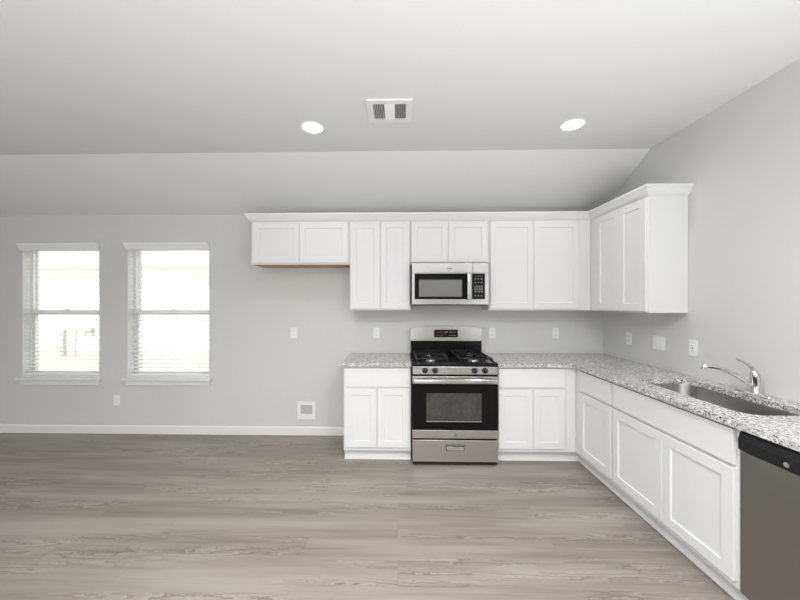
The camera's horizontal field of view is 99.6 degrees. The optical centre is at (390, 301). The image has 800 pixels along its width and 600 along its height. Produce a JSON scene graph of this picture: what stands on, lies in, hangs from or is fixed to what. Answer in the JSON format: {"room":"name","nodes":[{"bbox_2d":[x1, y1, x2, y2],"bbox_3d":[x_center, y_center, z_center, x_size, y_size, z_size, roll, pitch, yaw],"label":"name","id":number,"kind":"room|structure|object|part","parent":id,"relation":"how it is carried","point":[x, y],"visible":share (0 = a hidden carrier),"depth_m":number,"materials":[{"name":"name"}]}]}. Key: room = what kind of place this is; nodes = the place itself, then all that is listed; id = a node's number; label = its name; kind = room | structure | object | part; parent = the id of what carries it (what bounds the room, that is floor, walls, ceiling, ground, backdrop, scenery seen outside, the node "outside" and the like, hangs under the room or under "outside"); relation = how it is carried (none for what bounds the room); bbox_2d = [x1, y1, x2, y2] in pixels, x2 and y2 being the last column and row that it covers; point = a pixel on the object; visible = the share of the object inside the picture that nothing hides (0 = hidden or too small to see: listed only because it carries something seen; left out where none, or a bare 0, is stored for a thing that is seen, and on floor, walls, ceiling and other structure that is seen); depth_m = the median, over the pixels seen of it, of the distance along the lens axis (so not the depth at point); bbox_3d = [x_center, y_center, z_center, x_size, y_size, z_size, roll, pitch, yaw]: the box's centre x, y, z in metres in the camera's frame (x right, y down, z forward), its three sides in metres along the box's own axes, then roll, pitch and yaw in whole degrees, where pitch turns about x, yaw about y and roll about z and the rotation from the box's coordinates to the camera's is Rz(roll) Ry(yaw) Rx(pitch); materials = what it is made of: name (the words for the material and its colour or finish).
{"room":"kitchen","nodes":[
{"label":"kitchen","id":0,"kind":"room"},
{"bbox_2d":[0,215,602,426],"bbox_3d":[-2.298,0.252,3.859,9.637,2.450,0.150,0,0,1],"label":"wall","id":1,"kind":"structure","parent":0,"point":[259,373],"depth_m":3.77,"materials":[{"name":"white paint"}]},
{"bbox_2d":[14,251,101,384],"bbox_3d":[-3.721,0.147,3.867,0.969,1.576,0.195,0,0,1],"label":"window","id":2,"kind":"structure","parent":1,"relation":"in","point":[35,281],"depth_m":3.88,"materials":[{"name":"white"}]},
{"bbox_3d":[-3.715,0.098,3.932,0.887,1.476,0.065,0,0,1],"label":"frame","id":3,"kind":"part","parent":2,"relation":"part of","materials":[{"name":"white plastic"}]},
{"bbox_3d":[-3.714,-0.238,3.946,0.821,0.764,0.027,0,0,1],"label":"sash","id":4,"kind":"part","parent":2,"relation":"part of","materials":[{"name":"white plastic"}]},
{"bbox_2d":[16,243,98,374],"bbox_3d":[-3.720,0.088,3.820,0.899,1.486,0.124,0,0,1],"label":"window blind","id":5,"kind":"object","parent":2,"relation":"attached to","point":[30,247],"visible":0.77,"depth_m":3.83,"materials":[{"name":"white plastic"}]},
{"bbox_3d":[-3.716,0.820,3.855,0.873,0.022,0.048,0,0,1],"label":"rail","id":6,"kind":"part","parent":5,"relation":"part of","materials":[{"name":"white plastic"}]},
{"bbox_3d":[-3.716,0.109,3.855,0.002,1.400,0.055,0,0,1],"label":"ladder cord","id":7,"kind":"part","parent":5,"relation":"part of","materials":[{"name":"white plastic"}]},
{"bbox_3d":[-3.385,0.109,3.847,0.002,1.400,0.055,0,0,1],"label":"ladder cord","id":8,"kind":"part","parent":5,"relation":"part of","materials":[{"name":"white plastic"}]},
{"bbox_3d":[-3.715,0.458,3.916,0.821,0.732,0.027,0,0,1],"label":"sash","id":9,"kind":"part","parent":2,"relation":"part of","materials":[{"name":"glass"}]},
{"bbox_2d":[113,395,119,404],"bbox_3d":[-3.070,1.103,3.795,0.072,0.116,0.008,0,0,1],"label":"wall outlet","id":10,"kind":"object","parent":1,"relation":"attached to","point":[116,398],"visible":1,"depth_m":3.79,"materials":[{"name":"white plastic"}]},
{"bbox_2d":[121,250,211,385],"bbox_3d":[-2.489,0.147,3.840,1.009,1.576,0.195,0,0,1],"label":"window","id":11,"kind":"structure","parent":1,"relation":"in","point":[134,268],"depth_m":3.85,"materials":[{"name":"white"}]},
{"bbox_3d":[-2.483,0.098,3.905,0.927,1.476,0.065,0,0,1],"label":"frame","id":12,"kind":"part","parent":11,"relation":"part of","materials":[{"name":"white plastic"}]},
{"bbox_2d":[123,242,208,375],"bbox_3d":[-2.488,0.088,3.794,0.939,1.486,0.124,0,0,1],"label":"window blind","id":13,"kind":"object","parent":11,"relation":"attached to","point":[199,246],"visible":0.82,"depth_m":3.81,"materials":[{"name":"white plastic"}]},
{"bbox_3d":[-2.485,0.820,3.828,0.913,0.022,0.048,0,0,1],"label":"rail","id":14,"kind":"part","parent":13,"relation":"part of","materials":[{"name":"white plastic"}]},
{"bbox_3d":[-2.138,0.109,3.820,0.002,1.400,0.055,0,0,1],"label":"ladder cord","id":15,"kind":"part","parent":13,"relation":"part of","materials":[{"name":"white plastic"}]},
{"bbox_3d":[-2.483,0.458,3.889,0.861,0.732,0.027,0,0,1],"label":"sash","id":16,"kind":"part","parent":11,"relation":"part of","materials":[{"name":"white glass"}]},
{"bbox_3d":[-2.483,-0.238,3.919,0.861,0.764,0.027,0,0,1],"label":"sash","id":17,"kind":"part","parent":11,"relation":"part of","materials":[{"name":"white plastic"}]},
{"bbox_2d":[0,424,343,435],"bbox_3d":[-3.669,1.431,3.807,6.498,0.092,0.014,0,0,1],"label":"baseboard","id":18,"kind":"structure","parent":1,"relation":"attached to","point":[4,428],"depth_m":3.77,"materials":[{"name":"white wood"}]},
{"bbox_2d":[291,328,296,337],"bbox_3d":[-1.069,0.346,3.752,0.072,0.116,0.008,0,0,1],"label":"wall outlet","id":19,"kind":"object","parent":1,"relation":"attached to","point":[293,330],"visible":1,"depth_m":3.75,"materials":[{"name":"white plastic"}]},
{"bbox_2d":[251,221,349,267],"bbox_3d":[-0.914,-0.604,3.591,1.008,0.454,0.321,0,0,1],"label":"upper cabinet","id":20,"kind":"object","parent":1,"relation":"attached to","point":[306,244],"visible":0.95,"depth_m":3.44,"materials":[{"name":"white painted wood"}]},
{"bbox_3d":[-1.166,-0.602,3.445,0.480,0.411,0.018,0,0,1],"label":"door","id":21,"kind":"part","parent":20,"relation":"part of","materials":[{"name":"white wood"}]},
{"bbox_3d":[-0.915,-0.384,3.606,0.973,0.014,0.272,0,0,1],"label":"underside panel","id":22,"kind":"part","parent":20,"relation":"part of","materials":[{"name":"brown wood"}]},
{"bbox_3d":[-0.675,-0.602,3.434,0.496,0.411,0.018,0,0,1],"label":"door","id":23,"kind":"part","parent":20,"relation":"part of","materials":[{"name":"white wood"}]},
{"bbox_2d":[244,183,693,221],"bbox_3d":[0.412,-0.857,3.144,3.865,0.076,0.829,0,0,6],"label":"crown molding","id":24,"kind":"structure","parent":20,"relation":"attached to","point":[651,189],"depth_m":3.38,"materials":[{"name":"white wood"}]},
{"bbox_2d":[297,401,315,418],"bbox_3d":[-0.929,1.203,3.746,0.200,0.194,0.014,0,0,1],"label":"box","id":25,"kind":"object","parent":1,"relation":"attached to","point":[305,410],"visible":1,"depth_m":3.75,"materials":[{"name":"white"}]},
{"bbox_2d":[373,328,379,337],"bbox_3d":[-0.152,0.344,3.732,0.072,0.116,0.008,0,0,1],"label":"wall outlet","id":26,"kind":"object","parent":1,"relation":"attached to","point":[376,331],"visible":1,"depth_m":3.73,"materials":[{"name":"white plastic"}]},
{"bbox_2d":[350,221,409,309],"bbox_3d":[-0.101,-0.373,3.573,0.614,0.916,0.321,0,0,1],"label":"upper cabinet","id":27,"kind":"object","parent":1,"relation":"attached to","point":[379,250],"visible":1,"depth_m":3.42,"materials":[{"name":"white wood"}]},
{"bbox_3d":[-0.252,-0.369,3.425,0.300,0.876,0.018,0,0,1],"label":"door","id":28,"kind":"part","parent":27,"relation":"part of","materials":[{"name":"white wood"}]},
{"bbox_3d":[0.046,-0.369,3.419,0.292,0.876,0.018,0,0,1],"label":"door","id":29,"kind":"part","parent":27,"relation":"part of","materials":[{"name":"white wood"}]},
{"bbox_2d":[410,221,487,266],"bbox_3d":[0.601,-0.608,3.558,0.785,0.446,0.321,0,0,1],"label":"upper cabinet","id":30,"kind":"object","parent":1,"relation":"attached to","point":[430,241],"visible":0.78,"depth_m":3.40,"materials":[{"name":"white wood"}]},
{"bbox_3d":[0.398,-0.601,3.411,0.366,0.412,0.018,0,0,1],"label":"door","id":31,"kind":"part","parent":30,"relation":"part of","materials":[{"name":"white wood"}]},
{"bbox_2d":[411,263,488,304],"bbox_3d":[0.592,-0.174,3.498,0.750,0.416,0.439,0,0,1],"label":"microwave","id":32,"kind":"object","parent":30,"relation":"attached to","point":[431,283],"visible":1,"depth_m":3.32,"materials":[{"name":"silver metal"}]},
{"bbox_3d":[0.516,-0.152,3.331,0.552,0.252,0.022,0,0,1],"label":"door glass","id":33,"kind":"part","parent":32,"relation":"part of","materials":[{"name":"black glass"}]},
{"bbox_3d":[0.505,-0.129,3.333,0.583,0.307,0.022,0,0,1],"label":"door","id":34,"kind":"part","parent":32,"relation":"part of","materials":[{"name":"silver metal"}]},
{"bbox_3d":[0.588,-0.333,3.332,0.750,0.098,0.022,0,0,1],"label":"panel","id":35,"kind":"part","parent":32,"relation":"part of","materials":[{"name":"silver metal"}]},
{"bbox_3d":[0.768,-0.148,3.295,0.039,0.259,0.040,0,0,1],"label":"handle","id":36,"kind":"part","parent":32,"relation":"part of","materials":[{"name":"silver metal"}]},
{"bbox_3d":[0.865,-0.152,3.324,0.128,0.252,0.022,0,0,1],"label":"control panel","id":37,"kind":"part","parent":32,"relation":"part of","materials":[{"name":"black plastic"}]},
{"bbox_3d":[0.880,-0.129,3.325,0.166,0.307,0.022,0,0,1],"label":"control frame","id":38,"kind":"part","parent":32,"relation":"part of","materials":[{"name":"silver metal"}]},
{"bbox_3d":[0.782,-0.601,3.403,0.396,0.412,0.018,0,0,1],"label":"door","id":39,"kind":"part","parent":30,"relation":"part of","materials":[{"name":"white wood"}]},
{"bbox_2d":[489,328,494,337],"bbox_3d":[1.116,0.342,3.704,0.072,0.116,0.008,0,0,1],"label":"wall outlet","id":40,"kind":"object","parent":1,"relation":"attached to","point":[491,330],"visible":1,"depth_m":3.70,"materials":[{"name":"white plastic"}]},
{"bbox_2d":[481,220,590,309],"bbox_3d":[1.502,-0.373,3.538,1.013,0.916,0.321,0,0,1],"label":"upper cabinet","id":41,"kind":"object","parent":1,"relation":"attached to","point":[533,264],"visible":0.97,"depth_m":3.38,"materials":[{"name":"white wood"}]},
{"bbox_3d":[1.220,-0.369,3.393,0.428,0.876,0.018,0,0,1],"label":"door","id":42,"kind":"part","parent":41,"relation":"part of","materials":[{"name":"white wood"}]},
{"bbox_3d":[1.660,-0.369,3.384,0.446,0.876,0.018,0,0,1],"label":"door","id":43,"kind":"part","parent":41,"relation":"part of","materials":[{"name":"white wood"}]},
{"bbox_2d":[552,328,558,337],"bbox_3d":[1.805,0.340,3.689,0.072,0.116,0.008,0,0,1],"label":"wall outlet","id":44,"kind":"object","parent":1,"relation":"attached to","point":[555,331],"visible":1,"depth_m":3.69,"materials":[{"name":"white plastic"}]},
{"bbox_2d":[0,433,734,599],"bbox_3d":[-2.388,1.537,-0.240,9.637,0.120,8.350,0,0,1],"label":"floor","id":45,"kind":"structure","parent":0,"point":[83,516],"depth_m":2.19,"materials":[{"name":"wood"}]},
{"bbox_2d":[344,367,410,459],"bbox_3d":[-0.114,1.036,3.421,0.622,0.882,0.627,0,0,1],"label":"base cabinet","id":46,"kind":"object","parent":45,"relation":"on","point":[377,400],"visible":0.81,"depth_m":3.11,"materials":[{"name":"white wood"}]},
{"bbox_3d":[-0.269,1.069,3.120,0.292,0.541,0.018,0,0,1],"label":"door","id":47,"kind":"part","parent":46,"relation":"part of","materials":[{"name":"white wood"}]},
{"bbox_2d":[341,353,410,366],"bbox_3d":[-0.120,0.578,3.412,0.641,0.032,0.647,0,0,1],"label":"countertop","id":48,"kind":"structure","parent":46,"relation":"on","point":[354,359],"depth_m":3.24,"materials":[{"name":"stone"}]},
{"bbox_3d":[-0.120,0.696,3.116,0.590,0.170,0.018,0,0,1],"label":"drawer","id":49,"kind":"part","parent":46,"relation":"part of","materials":[{"name":"white wood"}]},
{"bbox_3d":[0.028,1.069,3.113,0.294,0.541,0.018,0,0,1],"label":"door","id":50,"kind":"part","parent":46,"relation":"part of","materials":[{"name":"white wood"}]},
{"bbox_2d":[410,325,498,464],"bbox_3d":[0.591,0.868,3.348,0.775,1.217,0.715,0,0,1],"label":"gas range","id":51,"kind":"object","parent":45,"relation":"on","point":[454,384],"visible":1,"depth_m":3.04,"materials":[{"name":"silver metal"}]},
{"bbox_2d":[411,363,411,451],"bbox_3d":[0.591,1.029,3.393,0.769,0.894,0.605,0,0,1],"label":"range","id":52,"kind":"object","parent":51,"relation":"in","point":[411,363],"depth_m":3.23,"materials":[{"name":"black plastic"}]},
{"bbox_3d":[0.603,0.339,3.671,0.765,0.160,0.066,0,0,1],"label":"panel","id":53,"kind":"part","parent":51,"relation":"part of","materials":[{"name":"silver metal"}]},
{"bbox_2d":[410,353,497,366],"bbox_3d":[0.591,0.566,3.373,0.773,0.032,0.656,0,0,1],"label":"cooktop","id":54,"kind":"object","parent":51,"relation":"in","point":[453,361],"depth_m":3.11,"materials":[{"name":"black metal"}]},
{"bbox_3d":[0.584,1.339,3.061,0.765,0.196,0.052,0,0,1],"label":"storage drawer","id":55,"kind":"part","parent":51,"relation":"part of","materials":[{"name":"silver metal"}]},
{"bbox_3d":[0.583,1.310,3.029,0.176,0.055,0.011,0,0,1],"label":"drawer handle","id":56,"kind":"part","parent":51,"relation":"part of","materials":[{"name":"grey metal"}]},
{"bbox_3d":[0.584,0.944,3.062,0.767,0.417,0.050,0,0,1],"label":"oven door","id":57,"kind":"part","parent":51,"relation":"part of","materials":[{"name":"black glass"}]},
{"bbox_3d":[0.584,0.702,3.060,0.767,0.066,0.054,0,0,1],"label":"door trim","id":58,"kind":"part","parent":51,"relation":"part of","materials":[{"name":"silver metal"}]},
{"bbox_3d":[0.584,1.190,3.061,0.767,0.076,0.052,0,0,1],"label":"door trim","id":59,"kind":"part","parent":51,"relation":"part of","materials":[{"name":"silver metal"}]},
{"bbox_3d":[0.584,1.315,3.030,0.154,0.031,0.003,0,0,1],"label":"handle plate","id":60,"kind":"part","parent":51,"relation":"part of","materials":[{"name":"silver metal"}]},
{"bbox_3d":[0.583,0.708,3.011,0.753,0.042,0.042,0,0,1],"label":"door handle","id":61,"kind":"part","parent":51,"relation":"part of","materials":[{"name":"silver metal"}]},
{"bbox_2d":[497,367,582,462],"bbox_3d":[1.380,1.036,3.388,0.793,0.882,0.627,0,0,1],"label":"base cabinet","id":62,"kind":"object","parent":45,"relation":"on","point":[537,406],"visible":0.69,"depth_m":3.08,"materials":[{"name":"white wood"}]},
{"bbox_3d":[1.144,1.069,3.089,0.312,0.541,0.018,0,0,1],"label":"door","id":63,"kind":"part","parent":62,"relation":"part of","materials":[{"name":"white wood"}]},
{"bbox_3d":[1.289,0.696,3.086,0.600,0.170,0.018,0,0,1],"label":"drawer","id":64,"kind":"part","parent":62,"relation":"part of","materials":[{"name":"white wood"}]},
{"bbox_3d":[1.446,1.069,3.082,0.286,0.541,0.018,0,0,1],"label":"door","id":65,"kind":"part","parent":62,"relation":"part of","materials":[{"name":"white wood"}]},
{"bbox_2d":[484,353,799,451],"bbox_3d":[1.621,0.578,2.297,1.330,0.032,2.799,0,0,1],"label":"countertop","id":66,"kind":"structure","parent":62,"relation":"on","point":[781,430],"depth_m":2.27,"materials":[{"name":"stone"}]},
{"bbox_2d":[650,383,799,415],"bbox_3d":[1.966,0.698,2.068,0.404,0.204,0.831,0,0,1],"label":"sink","id":67,"kind":"object","parent":66,"relation":"in","point":[720,399],"visible":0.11,"depth_m":2.18,"materials":[{"name":"silver metal"}]},
{"bbox_2d":[701,358,779,400],"bbox_3d":[2.090,0.451,2.048,0.301,0.224,0.240,0,0,1],"label":"faucet","id":68,"kind":"object","parent":66,"relation":"on","point":[754,383],"visible":1,"depth_m":2.04,"materials":[{"name":"silver metal"}]},
{"bbox_3d":[2.075,0.458,2.079,0.277,0.138,0.029,0,0,13],"label":"spout","id":69,"kind":"part","parent":68,"relation":"part of","materials":[{"name":"silver metal"}]},
{"bbox_3d":[2.151,0.383,2.046,0.123,0.089,0.023,0,0,1],"label":"lever handle","id":70,"kind":"part","parent":68,"relation":"part of","materials":[{"name":"silver metal"}]},
{"bbox_3d":[2.210,0.554,2.045,0.060,0.016,0.240,0,0,1],"label":"plate","id":71,"kind":"part","parent":68,"relation":"part of","materials":[{"name":"silver metal"}]},
{"bbox_2d":[576,369,621,497],"bbox_3d":[1.983,1.036,2.809,0.627,0.882,0.541,0,0,1],"label":"base cabinet","id":72,"kind":"object","parent":45,"relation":"on","point":[594,394],"visible":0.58,"depth_m":2.76,"materials":[{"name":"white wood"}]},
{"bbox_3d":[1.678,0.696,2.774,0.018,0.170,0.435,0,0,1],"label":"drawer","id":73,"kind":"part","parent":72,"relation":"part of","materials":[{"name":"white wood"}]},
{"bbox_3d":[1.678,1.069,2.774,0.018,0.541,0.435,0,0,1],"label":"door","id":74,"kind":"part","parent":72,"relation":"part of","materials":[{"name":"white wood"}]},
{"bbox_2d":[613,383,748,599],"bbox_3d":[1.967,1.036,2.065,0.627,0.882,0.945,0,0,1],"label":"base cabinet","id":75,"kind":"object","parent":45,"relation":"on","point":[677,468],"visible":0.7,"depth_m":1.91,"materials":[{"name":"white wood"}]},
{"bbox_3d":[1.667,1.069,2.296,0.018,0.541,0.472,0,0,1],"label":"door","id":76,"kind":"part","parent":75,"relation":"part of","materials":[{"name":"white wood"}]},
{"bbox_3d":[1.663,0.696,2.077,0.018,0.170,0.910,0,0,1],"label":"drawer","id":77,"kind":"part","parent":75,"relation":"part of","materials":[{"name":"white wood"}]},
{"bbox_3d":[1.657,1.069,1.840,0.018,0.541,0.436,0,0,1],"label":"door","id":78,"kind":"part","parent":75,"relation":"part of","materials":[{"name":"white wood"}]},
{"bbox_2d":[738,431,799,599],"bbox_3d":[1.913,1.040,1.290,0.585,0.871,0.594,0,0,1],"label":"dishwasher","id":79,"kind":"object","parent":45,"relation":"on","point":[769,471],"visible":0.98,"depth_m":1.47,"materials":[{"name":"silver metal"}]},
{"bbox_3d":[1.651,0.649,1.296,0.056,0.091,0.590,0,0,1],"label":"control panel","id":80,"kind":"part","parent":79,"relation":"part of","materials":[{"name":"black plastic"}]},
{"bbox_2d":[0,0,799,215],"bbox_3d":[-2.387,-1.238,-0.215,9.637,0.534,8.300,0,0,1],"label":"ceiling","id":81,"kind":"structure","parent":0,"point":[108,107],"depth_m":2.18,"materials":[{"name":"white paint"}]},
{"bbox_2d":[300,121,324,133],"bbox_3d":[-0.603,-1.351,2.624,0.184,0.006,0.184,0,0,1],"label":"recessed light","id":82,"kind":"object","parent":81,"relation":"in","point":[308,126],"visible":1,"depth_m":2.62,"materials":[{"name":"white"}]},
{"bbox_2d":[366,99,412,122],"bbox_3d":[-0.003,-1.348,2.395,0.314,0.014,0.276,0,0,1],"label":"ceiling vent","id":83,"kind":"object","parent":81,"relation":"in","point":[379,110],"visible":1,"depth_m":2.38,"materials":[{"name":"white metal"}]},
{"bbox_2d":[559,118,585,130],"bbox_3d":[1.391,-1.351,2.581,0.184,0.006,0.184,0,0,1],"label":"recessed light","id":84,"kind":"object","parent":81,"relation":"in","point":[575,123],"visible":1,"depth_m":2.57,"materials":[{"name":"white"}]},
{"bbox_2d":[603,58,799,402],"bbox_3d":[2.332,-0.039,-0.243,0.200,3.032,8.150,0,0,1],"label":"wall","id":85,"kind":"structure","parent":0,"point":[741,159],"depth_m":2.21,"materials":[{"name":"white paint"}]},
{"bbox_2d":[626,332,631,344],"bbox_3d":[2.303,0.353,3.267,0.008,0.116,0.072,0,0,1],"label":"wall outlet","id":86,"kind":"object","parent":85,"relation":"attached to","point":[628,334],"visible":1,"depth_m":3.26,"materials":[{"name":"white plastic"}]},
{"bbox_2d":[591,195,687,312],"bbox_3d":[2.140,-0.373,2.993,0.321,0.916,0.778,0,0,1],"label":"upper cabinet","id":87,"kind":"object","parent":85,"relation":"attached to","point":[639,248],"visible":0.9,"depth_m":2.63,"materials":[{"name":"white wood"}]},
{"bbox_3d":[1.991,-0.367,3.096,0.018,0.880,0.328,0,0,1],"label":"door","id":88,"kind":"part","parent":87,"relation":"part of","materials":[{"name":"white wood"}]},
{"bbox_3d":[1.984,-0.367,2.771,0.018,0.880,0.316,0,0,1],"label":"door","id":89,"kind":"part","parent":87,"relation":"part of","materials":[{"name":"white wood"}]},
{"bbox_2d":[653,335,664,350],"bbox_3d":[2.294,0.350,2.890,0.010,0.118,0.132,0,0,1],"label":"light switch","id":90,"kind":"object","parent":85,"relation":"attached to","point":[658,341],"visible":1,"depth_m":2.88,"materials":[{"name":"white plastic"}]},
{"bbox_2d":[689,340,697,356],"bbox_3d":[2.287,0.350,2.555,0.010,0.120,0.074,0,0,1],"label":"wall outlet","id":91,"kind":"object","parent":85,"relation":"attached to","point":[693,345],"visible":1,"depth_m":2.55,"materials":[{"name":"white plastic"}]},
{"bbox_2d":[691,344,694,352],"bbox_3d":[2.285,0.350,2.555,0.003,0.066,0.033,0,0,1],"label":"receptacle","id":92,"kind":"object","parent":91,"relation":"attached to","point":[692,345],"depth_m":2.55,"materials":[{"name":"grey plastic"}]},
{"label":"outside","id":93,"kind":"structure","parent":0,"visible":0},
{"bbox_2d":[39,350,208,370],"bbox_3d":[-8.588,1.827,19.009,42.000,0.300,29.830,0,0,1],"label":"lawn","id":94,"kind":"structure","parent":93,"point":[40,353],"depth_m":9.67,"materials":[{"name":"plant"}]},
{"bbox_2d":[59,327,95,354],"bbox_3d":[-9.650,1.232,10.411,1.050,0.890,0.190,0,0,1],"label":"fence","id":95,"kind":"object","parent":94,"relation":"on","point":[86,330],"visible":0.88,"depth_m":10.41,"materials":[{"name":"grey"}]},
{"bbox_3d":[-10.110,1.257,10.456,0.130,0.840,0.120,0,0,1],"label":"post","id":96,"kind":"part","parent":95,"relation":"part of","materials":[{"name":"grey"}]},
{"bbox_2d":[39,251,208,349],"bbox_3d":[-10.705,-0.813,13.659,18.600,4.980,4.420,0,0,1],"label":"neighbor house","id":97,"kind":"structure","parent":94,"relation":"on","point":[179,270],"depth_m":11.80,"materials":[{"name":"white"}]}
]}

